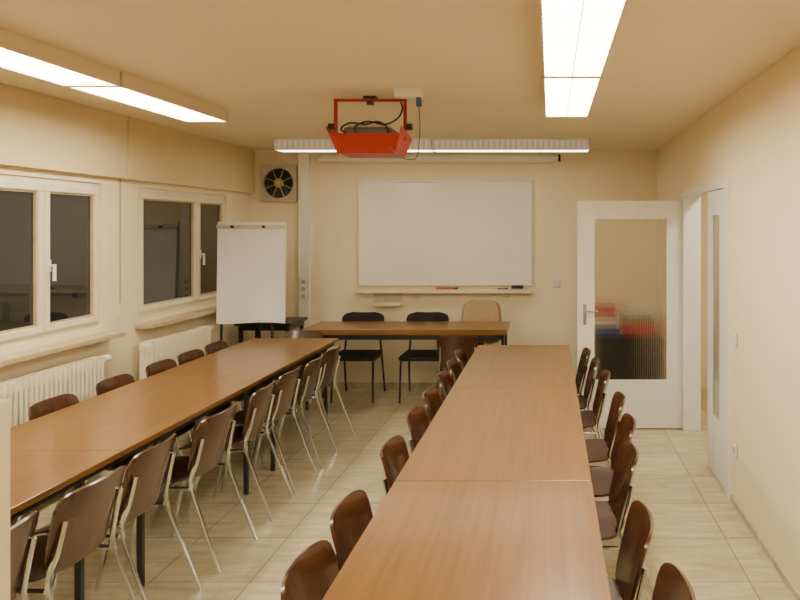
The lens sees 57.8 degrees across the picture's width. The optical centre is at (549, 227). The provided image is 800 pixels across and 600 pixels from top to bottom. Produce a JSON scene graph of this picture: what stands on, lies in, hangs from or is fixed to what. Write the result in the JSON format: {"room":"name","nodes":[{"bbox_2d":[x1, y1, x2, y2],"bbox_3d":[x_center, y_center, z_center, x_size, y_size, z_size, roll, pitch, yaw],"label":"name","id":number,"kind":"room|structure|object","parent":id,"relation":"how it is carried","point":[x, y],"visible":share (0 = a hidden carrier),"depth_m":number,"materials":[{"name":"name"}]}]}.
{"room":"meeting room","nodes":[
{"label":"meeting room","id":0,"kind":"room"},
{"bbox_2d":[0,165,249,381],"bbox_3d":[-3.420,0.453,3.475,0.200,2.634,8.550,0,0,0],"label":"wall","id":1,"kind":"structure","parent":0,"point":[124,350],"depth_m":5.41,"materials":[{"name":"beige paint"}]},
{"bbox_2d":[0,174,124,366],"bbox_3d":[-3.305,0.212,4.508,0.270,1.185,1.816,0,0,0],"label":"window","id":2,"kind":"structure","parent":1,"relation":"in","point":[49,228],"depth_m":4.61,"materials":[{"name":"paint"}]},
{"bbox_2d":[0,83,126,178],"bbox_3d":[-3.295,-0.622,3.310,0.050,0.484,4.220,0,0,0],"label":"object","id":3,"kind":"structure","parent":1,"relation":"attached to","point":[38,131],"depth_m":4.66,"materials":[{"name":"paint"}]},
{"bbox_2d":[135,187,224,328],"bbox_3d":[-3.305,0.237,6.405,0.270,1.135,1.630,0,0,0],"label":"window","id":4,"kind":"structure","parent":1,"relation":"in","point":[178,230],"depth_m":6.26,"materials":[{"name":"paint"}]},
{"bbox_2d":[127,117,253,193],"bbox_3d":[-3.295,-0.622,6.593,0.050,0.484,2.315,0,0,0],"label":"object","id":5,"kind":"structure","parent":1,"relation":"attached to","point":[156,153],"depth_m":6.28,"materials":[{"name":"paint"}]},
{"bbox_2d":[0,0,799,149],"bbox_3d":[-0.500,-0.914,3.500,6.200,0.100,9.000,0,0,0],"label":"ceiling","id":6,"kind":"structure","parent":0,"point":[278,68],"depth_m":3.61,"materials":[{"name":"paint"}]},
{"bbox_2d":[0,27,119,85],"bbox_3d":[-2.520,-0.822,3.210,0.310,0.084,1.276,0,0,0],"label":"ceiling light","id":7,"kind":"object","parent":6,"relation":"attached to","point":[21,54],"visible":1,"depth_m":3.44,"materials":[{"name":"beige plastic"}]},
{"bbox_2d":[0,48,103,81],"bbox_3d":[-2.520,-0.800,3.210,0.286,0.020,1.252,0,0,0],"label":"diffuser","id":8,"kind":"object","parent":7,"relation":"attached to","point":[37,63],"depth_m":3.44,"materials":[{"name":"beige plastic"}]},
{"bbox_2d":[66,72,227,121],"bbox_3d":[-2.520,-0.822,4.510,0.310,0.084,1.276,0,0,0],"label":"ceiling light","id":9,"kind":"object","parent":6,"relation":"attached to","point":[133,91],"visible":0.94,"depth_m":4.38,"materials":[{"name":"beige plastic"}]},
{"bbox_2d":[113,98,170,103],"bbox_3d":[-2.520,-0.800,4.510,0.286,0.020,1.252,0,0,0],"label":"diffuser","id":10,"kind":"object","parent":9,"relation":"attached to","point":[122,100],"depth_m":4.33,"materials":[{"name":"beige plastic"}]},
{"bbox_2d":[274,138,335,151],"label":"strip light","id":11,"kind":"object","parent":6,"relation":"attached to","point":[303,145],"depth_m":6.72,"materials":[{"name":"white paint"}]},
{"bbox_2d":[279,150,432,151],"bbox_3d":[-1.893,-0.758,6.838,1.489,0.008,0.195,0,0,0],"label":"diffuser","id":12,"kind":"object","parent":11,"relation":"attached to","point":[279,150],"depth_m":6.84,"materials":[{"name":"beige plastic"}]},
{"bbox_2d":[325,96,412,157],"bbox_3d":[-1.180,-0.669,4.599,0.550,0.389,0.354,0,0,0],"label":"projector mount","id":13,"kind":"object","parent":6,"relation":"hanging from","point":[351,145],"visible":0.92,"depth_m":4.44,"materials":[{"name":"red metal"}]},
{"bbox_2d":[340,102,402,132],"bbox_3d":[-1.150,-0.655,4.602,0.372,0.347,0.316,0,0,0],"label":"projector","id":14,"kind":"object","parent":13,"relation":"in","point":[362,127],"visible":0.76,"depth_m":4.48,"materials":[{"name":"grey plastic"}]},
{"bbox_2d":[389,88,423,159],"bbox_3d":[-0.897,-0.645,4.362,0.213,0.438,0.105,0,0,0],"label":"junction box","id":15,"kind":"object","parent":6,"relation":"attached to","point":[399,93],"visible":1,"depth_m":4.31,"materials":[{"name":"white paint"}]},
{"bbox_2d":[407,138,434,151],"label":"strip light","id":16,"kind":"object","parent":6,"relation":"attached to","point":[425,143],"depth_m":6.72,"materials":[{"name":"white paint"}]},
{"bbox_2d":[432,138,588,151],"bbox_3d":[-0.378,-0.807,6.830,1.509,0.114,0.224,0,0,0],"label":"strip light","id":17,"kind":"object","parent":6,"relation":"attached to","point":[438,144],"visible":1,"depth_m":6.72,"materials":[{"name":"white paint"}]},
{"bbox_2d":[435,150,587,151],"bbox_3d":[-0.378,-0.758,6.838,1.489,0.008,0.195,0,0,0],"label":"diffuser","id":18,"kind":"object","parent":17,"relation":"attached to","point":[435,150],"depth_m":6.85,"materials":[{"name":"beige plastic"}]},
{"bbox_2d":[543,77,601,116],"bbox_3d":[0.116,-0.822,4.280,0.310,0.084,1.276,0,0,0],"label":"ceiling light","id":19,"kind":"object","parent":6,"relation":"attached to","point":[563,96],"visible":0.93,"depth_m":4.16,"materials":[{"name":"beige plastic"}]},
{"bbox_2d":[545,80,597,98],"bbox_3d":[0.116,-0.800,4.280,0.286,0.020,1.252,0,0,0],"label":"diffuser","id":20,"kind":"object","parent":19,"relation":"attached to","point":[554,89],"depth_m":3.99,"materials":[{"name":"beige plastic"}]},
{"bbox_2d":[539,0,628,76],"bbox_3d":[0.116,-0.822,2.980,0.310,0.084,1.276,0,0,0],"label":"ceiling light","id":21,"kind":"object","parent":6,"relation":"attached to","point":[578,37],"visible":1,"depth_m":2.86,"materials":[{"name":"beige plastic"}]},
{"bbox_2d":[10,388,795,599],"bbox_3d":[-0.500,1.820,3.500,6.200,0.100,9.000,0,0,0],"label":"floor","id":22,"kind":"structure","parent":0,"point":[697,530],"depth_m":4.29,"materials":[{"name":"tile"}]},
{"bbox_2d":[0,399,9,599],"bbox_3d":[-1.425,1.065,1.215,0.573,1.410,0.530,0,0,0],"label":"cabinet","id":23,"kind":"object","parent":22,"relation":"on","point":[4,403],"visible":1,"depth_m":1.46,"materials":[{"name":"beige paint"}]},
{"bbox_2d":[10,511,39,599],"bbox_3d":[-1.980,1.380,2.297,0.581,0.788,0.409,0,0,-2],"label":"chair","id":24,"kind":"object","parent":22,"relation":"on","point":[23,541],"visible":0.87,"depth_m":2.42,"materials":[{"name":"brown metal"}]},
{"bbox_2d":[0,355,111,489],"bbox_3d":[-3.195,1.336,4.205,0.107,0.868,1.710,0,0,0],"label":"radiator","id":25,"kind":"object","parent":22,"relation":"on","point":[80,377],"visible":0.33,"depth_m":4.45,"materials":[{"name":"metal"}]},
{"bbox_2d":[10,451,121,599],"bbox_3d":[-2.370,1.398,2.405,0.800,0.744,1.646,0,0,0],"label":"conference table","id":26,"kind":"object","parent":22,"relation":"on","point":[36,477],"visible":0.88,"depth_m":2.99,"materials":[{"name":"brown wood"}]},
{"bbox_2d":[16,466,136,599],"bbox_3d":[-1.970,1.380,2.773,0.581,0.788,0.409,0,0,2],"label":"chair","id":27,"kind":"object","parent":22,"relation":"on","point":[81,520],"visible":0.85,"depth_m":2.71,"materials":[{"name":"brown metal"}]},
{"bbox_2d":[16,394,146,550],"bbox_3d":[-2.699,1.380,4.040,0.581,0.788,0.409,0,0,0],"label":"chair","id":28,"kind":"object","parent":22,"relation":"on","point":[47,406],"visible":0.16,"depth_m":4.03,"materials":[{"name":"brown wood"}]},
{"bbox_2d":[34,433,201,599],"bbox_3d":[-1.990,1.380,3.228,0.581,0.788,0.409,0,0,-1],"label":"chair","id":29,"kind":"object","parent":22,"relation":"on","point":[145,474],"visible":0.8,"depth_m":3.17,"materials":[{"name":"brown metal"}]},
{"bbox_2d":[10,375,266,586],"bbox_3d":[-2.370,1.398,4.055,0.800,0.744,1.646,0,0,0],"label":"conference table","id":30,"kind":"object","parent":22,"relation":"on","point":[133,417],"visible":0.76,"depth_m":3.83,"materials":[{"name":"wood"}]},
{"bbox_2d":[85,374,194,508],"bbox_3d":[-2.699,1.380,4.610,0.581,0.788,0.409,0,0,0],"label":"chair","id":31,"kind":"object","parent":22,"relation":"on","point":[109,384],"visible":0.23,"depth_m":4.65,"materials":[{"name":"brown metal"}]},
{"bbox_2d":[139,325,213,417],"bbox_3d":[-3.195,1.336,6.065,0.107,0.868,1.090,0,0,0],"label":"radiator","id":32,"kind":"object","parent":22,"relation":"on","point":[169,346],"visible":0.39,"depth_m":5.84,"materials":[{"name":"metal"}]},
{"bbox_2d":[145,359,231,477],"bbox_3d":[-2.699,1.380,5.155,0.581,0.788,0.409,0,0,0],"label":"chair","id":33,"kind":"object","parent":22,"relation":"on","point":[157,367],"visible":0.17,"depth_m":5.17,"materials":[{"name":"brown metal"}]},
{"bbox_2d":[121,404,257,573],"bbox_3d":[-1.960,1.380,3.797,0.581,0.788,0.409,0,0,3],"label":"chair","id":34,"kind":"object","parent":22,"relation":"on","point":[211,435],"visible":0.81,"depth_m":3.72,"materials":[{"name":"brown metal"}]},
{"bbox_2d":[177,349,254,442],"bbox_3d":[-2.699,1.380,5.580,0.581,0.788,0.409,0,0,0],"label":"chair","id":35,"kind":"object","parent":22,"relation":"on","point":[191,355],"visible":0.13,"depth_m":5.65,"materials":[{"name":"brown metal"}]},
{"bbox_2d":[192,341,269,441],"bbox_3d":[-2.699,1.380,6.005,0.581,0.788,0.409,0,0,0],"label":"chair","id":36,"kind":"object","parent":22,"relation":"on","point":[213,347],"visible":0.17,"depth_m":6.00,"materials":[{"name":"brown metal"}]},
{"bbox_2d":[178,380,292,523],"bbox_3d":[-1.970,1.380,4.404,0.581,0.788,0.409,0,0,-3],"label":"chair","id":37,"kind":"object","parent":22,"relation":"on","point":[258,405],"visible":0.82,"depth_m":4.32,"materials":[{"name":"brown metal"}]},
{"bbox_2d":[155,338,338,470],"bbox_3d":[-2.370,1.398,5.705,0.800,0.744,1.646,0,0,0],"label":"conference table","id":38,"kind":"object","parent":22,"relation":"on","point":[271,357],"visible":0.56,"depth_m":5.50,"materials":[{"name":"wood"}]},
{"bbox_2d":[216,222,286,340],"bbox_3d":[-2.837,0.856,6.784,0.655,1.832,0.395,0,0,0],"label":"flip chart","id":39,"kind":"object","parent":22,"relation":"on","point":[251,256],"visible":0.99,"depth_m":6.64,"materials":[{"name":"white paper"}]},
{"bbox_2d":[220,366,316,492],"bbox_3d":[-1.980,1.380,4.882,0.581,0.788,0.409,0,0,1],"label":"chair","id":40,"kind":"object","parent":22,"relation":"on","point":[285,385],"visible":0.74,"depth_m":4.79,"materials":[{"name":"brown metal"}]},
{"bbox_2d":[234,317,307,389],"bbox_3d":[-2.930,1.370,7.380,0.580,0.800,0.500,0,0,0],"label":"side table","id":41,"kind":"object","parent":22,"relation":"on","point":[290,323],"visible":0.4,"depth_m":7.16,"materials":[{"name":"black plastic"}]},
{"bbox_2d":[253,355,337,469],"bbox_3d":[-1.960,1.380,5.327,0.581,0.788,0.409,0,0,-2],"label":"chair","id":42,"kind":"object","parent":22,"relation":"on","point":[312,371],"visible":0.72,"depth_m":5.22,"materials":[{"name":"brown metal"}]},
{"bbox_2d":[276,331,323,423],"bbox_3d":[-2.360,1.380,6.529,0.409,0.788,0.581,0,0,0],"label":"chair","id":43,"kind":"object","parent":22,"relation":"on","point":[290,334],"visible":0.2,"depth_m":6.69,"materials":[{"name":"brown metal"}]},
{"bbox_2d":[280,540,338,599],"bbox_3d":[-0.549,1.380,2.069,0.581,0.788,0.409,0,0,0],"label":"chair","id":44,"kind":"object","parent":22,"relation":"on","point":[312,573],"visible":0.92,"depth_m":2.14,"materials":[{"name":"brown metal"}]},
{"bbox_2d":[276,345,354,448],"bbox_3d":[-1.970,1.380,5.806,0.581,0.788,0.409,0,0,3],"label":"chair","id":45,"kind":"object","parent":22,"relation":"on","point":[330,358],"visible":0.62,"depth_m":5.72,"materials":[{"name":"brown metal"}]},
{"bbox_2d":[330,490,372,571],"bbox_3d":[-0.549,1.380,2.499,0.581,0.788,0.409,0,0,0],"label":"chair","id":46,"kind":"object","parent":22,"relation":"on","point":[352,515],"visible":0.27,"depth_m":2.53,"materials":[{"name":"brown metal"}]},
{"bbox_2d":[330,312,385,402],"bbox_3d":[-2.000,1.336,7.325,0.460,0.874,0.551,0,0,0],"label":"upholstered chair","id":47,"kind":"object","parent":22,"relation":"on","point":[346,355],"visible":0.61,"depth_m":7.40,"materials":[{"name":"black fabric"}]},
{"bbox_2d":[380,435,408,495],"bbox_3d":[-0.549,1.380,3.200,0.581,0.788,0.409,0,0,0],"label":"chair","id":48,"kind":"object","parent":22,"relation":"on","point":[394,454],"visible":0.2,"depth_m":3.24,"materials":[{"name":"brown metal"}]},
{"bbox_2d":[301,321,509,410],"bbox_3d":[-1.410,1.375,7.050,1.980,0.790,0.600,0,0,0],"label":"conference table","id":49,"kind":"object","parent":22,"relation":"on","point":[343,330],"visible":0.7,"depth_m":6.79,"materials":[{"name":"brown wood"}]},
{"bbox_2d":[406,405,428,453],"bbox_3d":[-0.549,1.380,3.759,0.581,0.788,0.409,0,0,0],"label":"chair","id":50,"kind":"object","parent":22,"relation":"on","point":[417,418],"visible":0.2,"depth_m":3.81,"materials":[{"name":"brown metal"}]},
{"bbox_2d":[398,312,448,402],"bbox_3d":[-1.310,1.336,7.325,0.460,0.874,0.551,0,0,0],"label":"upholstered chair","id":51,"kind":"object","parent":22,"relation":"on","point":[409,355],"visible":0.41,"depth_m":7.40,"materials":[{"name":"black fabric"}]},
{"bbox_2d":[422,387,441,423],"bbox_3d":[-0.549,1.380,4.219,0.581,0.788,0.409,0,0,0],"label":"chair","id":52,"kind":"object","parent":22,"relation":"on","point":[431,397],"visible":0.16,"depth_m":4.28,"materials":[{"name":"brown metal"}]},
{"bbox_2d":[437,370,453,402],"bbox_3d":[-0.549,1.380,4.750,0.581,0.788,0.409,0,0,0],"label":"chair","id":53,"kind":"object","parent":22,"relation":"on","point":[444,378],"visible":0.16,"depth_m":4.81,"materials":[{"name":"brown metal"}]},
{"bbox_2d":[447,358,460,384],"bbox_3d":[-0.549,1.380,5.191,0.581,0.788,0.409,0,0,0],"label":"chair","id":54,"kind":"object","parent":22,"relation":"on","point":[453,366],"visible":0.17,"depth_m":5.27,"materials":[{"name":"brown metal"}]},
{"bbox_2d":[436,335,478,388],"bbox_3d":[-0.850,1.380,6.611,0.409,0.788,0.581,0,0,0],"label":"chair","id":55,"kind":"object","parent":22,"relation":"on","point":[447,346],"visible":0.38,"depth_m":6.44,"materials":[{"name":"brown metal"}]},
{"bbox_2d":[455,348,467,371],"bbox_3d":[-0.549,1.380,5.631,0.581,0.788,0.409,0,0,0],"label":"chair","id":56,"kind":"object","parent":22,"relation":"on","point":[460,353],"visible":0.18,"depth_m":5.72,"materials":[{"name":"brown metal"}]},
{"bbox_2d":[322,481,610,599],"bbox_3d":[-0.230,1.398,2.015,0.800,0.744,1.646,0,0,0],"label":"conference table","id":57,"kind":"object","parent":22,"relation":"on","point":[426,540],"visible":1,"depth_m":2.27,"materials":[{"name":"brown wood"}]},
{"bbox_2d":[461,299,500,344],"bbox_3d":[-0.731,1.265,7.228,0.522,1.011,0.592,0,0,0],"label":"office chair","id":58,"kind":"object","parent":22,"relation":"on","point":[473,310],"visible":0.23,"depth_m":7.42,"materials":[{"name":"beige wood"}]},
{"bbox_2d":[395,388,591,480],"bbox_3d":[-0.230,1.398,3.665,0.800,0.744,1.646,0,0,0],"label":"conference table","id":59,"kind":"object","parent":22,"relation":"on","point":[476,434],"visible":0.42,"depth_m":3.38,"materials":[{"name":"wood"}]},
{"bbox_2d":[452,345,575,387],"bbox_3d":[-0.230,1.398,5.315,0.800,0.744,1.646,0,0,0],"label":"conference table","id":60,"kind":"object","parent":22,"relation":"on","point":[489,366],"visible":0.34,"depth_m":5.15,"materials":[{"name":"wood"}]},
{"bbox_2d":[575,347,595,438],"bbox_3d":[0.119,1.380,5.657,0.581,0.788,0.409,0,0,-1],"label":"chair","id":61,"kind":"object","parent":22,"relation":"on","point":[581,375],"visible":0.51,"depth_m":5.66,"materials":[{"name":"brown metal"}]},
{"bbox_2d":[578,357,608,465],"bbox_3d":[0.159,1.380,5.222,0.581,0.788,0.409,0,0,1],"label":"chair","id":62,"kind":"object","parent":22,"relation":"on","point":[584,400],"visible":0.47,"depth_m":5.12,"materials":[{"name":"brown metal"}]},
{"bbox_2d":[580,369,610,466],"bbox_3d":[0.200,1.380,4.773,0.581,0.788,0.409,0,0,1],"label":"chair","id":63,"kind":"object","parent":22,"relation":"on","point":[590,418],"visible":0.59,"depth_m":4.72,"materials":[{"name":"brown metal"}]},
{"bbox_2d":[585,391,625,466],"bbox_3d":[0.229,1.380,4.102,0.581,0.788,0.409,0,0,1],"label":"chair","id":64,"kind":"object","parent":22,"relation":"on","point":[598,450],"visible":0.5,"depth_m":4.15,"materials":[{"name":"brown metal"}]},
{"bbox_2d":[595,440,648,599],"bbox_3d":[0.179,1.380,3.120,0.581,0.788,0.409,0,0,0],"label":"chair","id":65,"kind":"object","parent":22,"relation":"on","point":[621,492],"visible":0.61,"depth_m":3.15,"materials":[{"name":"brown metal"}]},
{"bbox_2d":[590,413,654,591],"bbox_3d":[0.229,1.380,3.602,0.581,0.788,0.409,0,0,1],"label":"chair","id":66,"kind":"object","parent":22,"relation":"on","point":[601,477],"visible":0.22,"depth_m":3.68,"materials":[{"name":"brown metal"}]},
{"bbox_2d":[608,500,653,599],"bbox_3d":[0.139,1.380,2.402,0.581,0.788,0.409,0,0,1],"label":"chair","id":67,"kind":"object","parent":22,"relation":"on","point":[631,573],"visible":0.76,"depth_m":2.47,"materials":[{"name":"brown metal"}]},
{"bbox_2d":[652,562,695,599],"bbox_3d":[0.179,1.380,1.918,0.581,0.788,0.409,0,0,-1],"label":"chair","id":68,"kind":"object","parent":22,"relation":"on","point":[671,583],"visible":1,"depth_m":2.04,"materials":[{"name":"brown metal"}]},
{"bbox_2d":[250,150,707,387],"bbox_3d":[-0.460,0.453,7.825,6.120,2.634,0.150,0,0,0],"label":"wall","id":69,"kind":"structure","parent":0,"point":[547,315],"depth_m":7.75,"materials":[{"name":"beige paint"}]},
{"bbox_2d":[260,165,297,200],"bbox_3d":[-2.990,-0.495,7.723,0.400,0.400,0.053,0,0,0],"label":"exhaust fan","id":70,"kind":"object","parent":69,"relation":"attached to","point":[277,182],"visible":1,"depth_m":7.70,"materials":[{"name":"plastic"}]},
{"bbox_2d":[300,278,307,299],"bbox_3d":[-2.700,0.670,7.692,0.077,0.231,0.016,0,0,0],"label":"wall socket","id":71,"kind":"object","parent":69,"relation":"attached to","point":[303,281],"visible":1,"depth_m":7.68,"materials":[{"name":"plastic"}]},
{"bbox_2d":[298,152,310,330],"bbox_3d":[-2.710,0.453,7.725,0.120,2.634,0.050,0,0,0],"label":"trim","id":72,"kind":"structure","parent":69,"relation":"attached to","point":[304,158],"depth_m":7.70,"materials":[{"name":"plastic"}]},
{"bbox_2d":[328,382,439,387],"bbox_3d":[-0.737,1.740,7.743,3.806,0.060,0.014,0,0,0],"label":"baseboard","id":73,"kind":"structure","parent":69,"relation":"attached to","point":[339,384],"depth_m":7.74,"materials":[{"name":"paint"}]},
{"bbox_2d":[318,153,560,161],"bbox_3d":[-1.210,-0.769,7.694,2.650,0.098,0.111,0,0,0],"label":"projection screen","id":74,"kind":"object","parent":69,"relation":"attached to","point":[332,158],"visible":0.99,"depth_m":7.65,"materials":[{"name":"plastic"}]},
{"bbox_2d":[355,289,531,305],"bbox_3d":[-1.167,0.762,7.700,1.930,0.175,0.100,0,0,0],"label":"wall ledge","id":75,"kind":"object","parent":69,"relation":"attached to","point":[382,297],"visible":1,"depth_m":7.65,"materials":[{"name":"metal"}]},
{"bbox_2d":[372,302,402,305],"bbox_3d":[-1.790,0.833,7.700,0.320,0.035,0.100,0,0,0],"label":"tray","id":76,"kind":"object","parent":75,"relation":"on","point":[373,303],"depth_m":7.65,"materials":[{"name":"beige plastic"}]},
{"bbox_2d":[374,293,402,303],"bbox_3d":[-1.790,0.776,7.744,0.320,0.123,0.012,0,0,0],"label":"tray","id":77,"kind":"object","parent":75,"relation":"on","point":[378,297],"depth_m":7.74,"materials":[{"name":"plastic"}]},
{"bbox_2d":[436,287,457,288],"bbox_3d":[-1.130,0.663,7.690,0.240,0.024,0.024,0,0,0],"label":"marker pen","id":78,"kind":"object","parent":75,"relation":"on","point":[436,287],"visible":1,"depth_m":7.68,"materials":[{"name":"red plastic"}]},
{"bbox_2d":[511,285,522,289],"bbox_3d":[-0.360,0.652,7.700,0.130,0.045,0.050,0,0,0],"label":"eraser","id":79,"kind":"object","parent":75,"relation":"on","point":[513,287],"visible":1,"depth_m":7.68,"materials":[{"name":"grey plastic"}]},
{"bbox_2d":[357,181,532,285],"bbox_3d":[-1.157,0.061,7.735,1.938,1.162,0.030,0,0,0],"label":"whiteboard","id":80,"kind":"object","parent":69,"relation":"attached to","point":[410,233],"visible":1,"depth_m":7.73,"materials":[{"name":"ceramic"}]},
{"bbox_2d":[553,280,560,287],"bbox_3d":[0.080,0.620,7.740,0.088,0.088,0.019,0,0,0],"label":"light switch","id":81,"kind":"object","parent":69,"relation":"attached to","point":[556,283],"visible":1,"depth_m":7.74,"materials":[{"name":"plastic"}]},
{"bbox_2d":[657,45,799,593],"bbox_3d":[1.240,0.453,3.475,0.120,2.634,8.550,0,0,0],"label":"wall","id":82,"kind":"structure","parent":0,"point":[751,138],"depth_m":3.90,"materials":[{"name":"beige paint"}]},
{"bbox_2d":[577,201,682,427],"bbox_3d":[0.709,0.759,6.170,0.937,1.998,0.146,0,0,0],"label":"door","id":83,"kind":"structure","parent":82,"relation":"in","point":[630,253],"depth_m":6.17,"materials":[{"name":"paint"}]},
{"bbox_2d":[681,177,731,499],"bbox_3d":[1.235,0.720,5.390,0.160,2.100,1.680,0,0,0],"label":"trim","id":84,"kind":"structure","parent":82,"relation":"attached to","point":[691,197],"depth_m":6.10,"materials":[{"name":"paint"}]},
{"bbox_2d":[708,189,723,488],"bbox_3d":[1.188,0.747,4.925,0.040,2.023,0.530,0,0,0],"label":"door","id":85,"kind":"structure","parent":82,"relation":"in","point":[715,198],"depth_m":4.93,"materials":[{"name":"paint"}]},
{"bbox_2d":[732,441,737,458],"bbox_3d":[1.172,1.410,4.440,0.016,0.088,0.088,0,0,0],"label":"wall socket","id":86,"kind":"object","parent":82,"relation":"attached to","point":[734,445],"visible":1,"depth_m":4.42,"materials":[{"name":"plastic"}]},
{"bbox_2d":[732,332,737,347],"bbox_3d":[1.171,0.710,4.440,0.019,0.088,0.088,0,0,0],"label":"light switch","id":87,"kind":"object","parent":82,"relation":"attached to","point":[734,335],"visible":1,"depth_m":4.41,"materials":[{"name":"plastic"}]},
{"bbox_2d":[730,495,799,599],"bbox_3d":[1.175,1.750,3.475,0.010,0.040,8.550,0,0,0],"label":"baseboard","id":88,"kind":"structure","parent":82,"relation":"attached to","point":[791,587],"depth_m":3.77,"materials":[{"name":"paint"}]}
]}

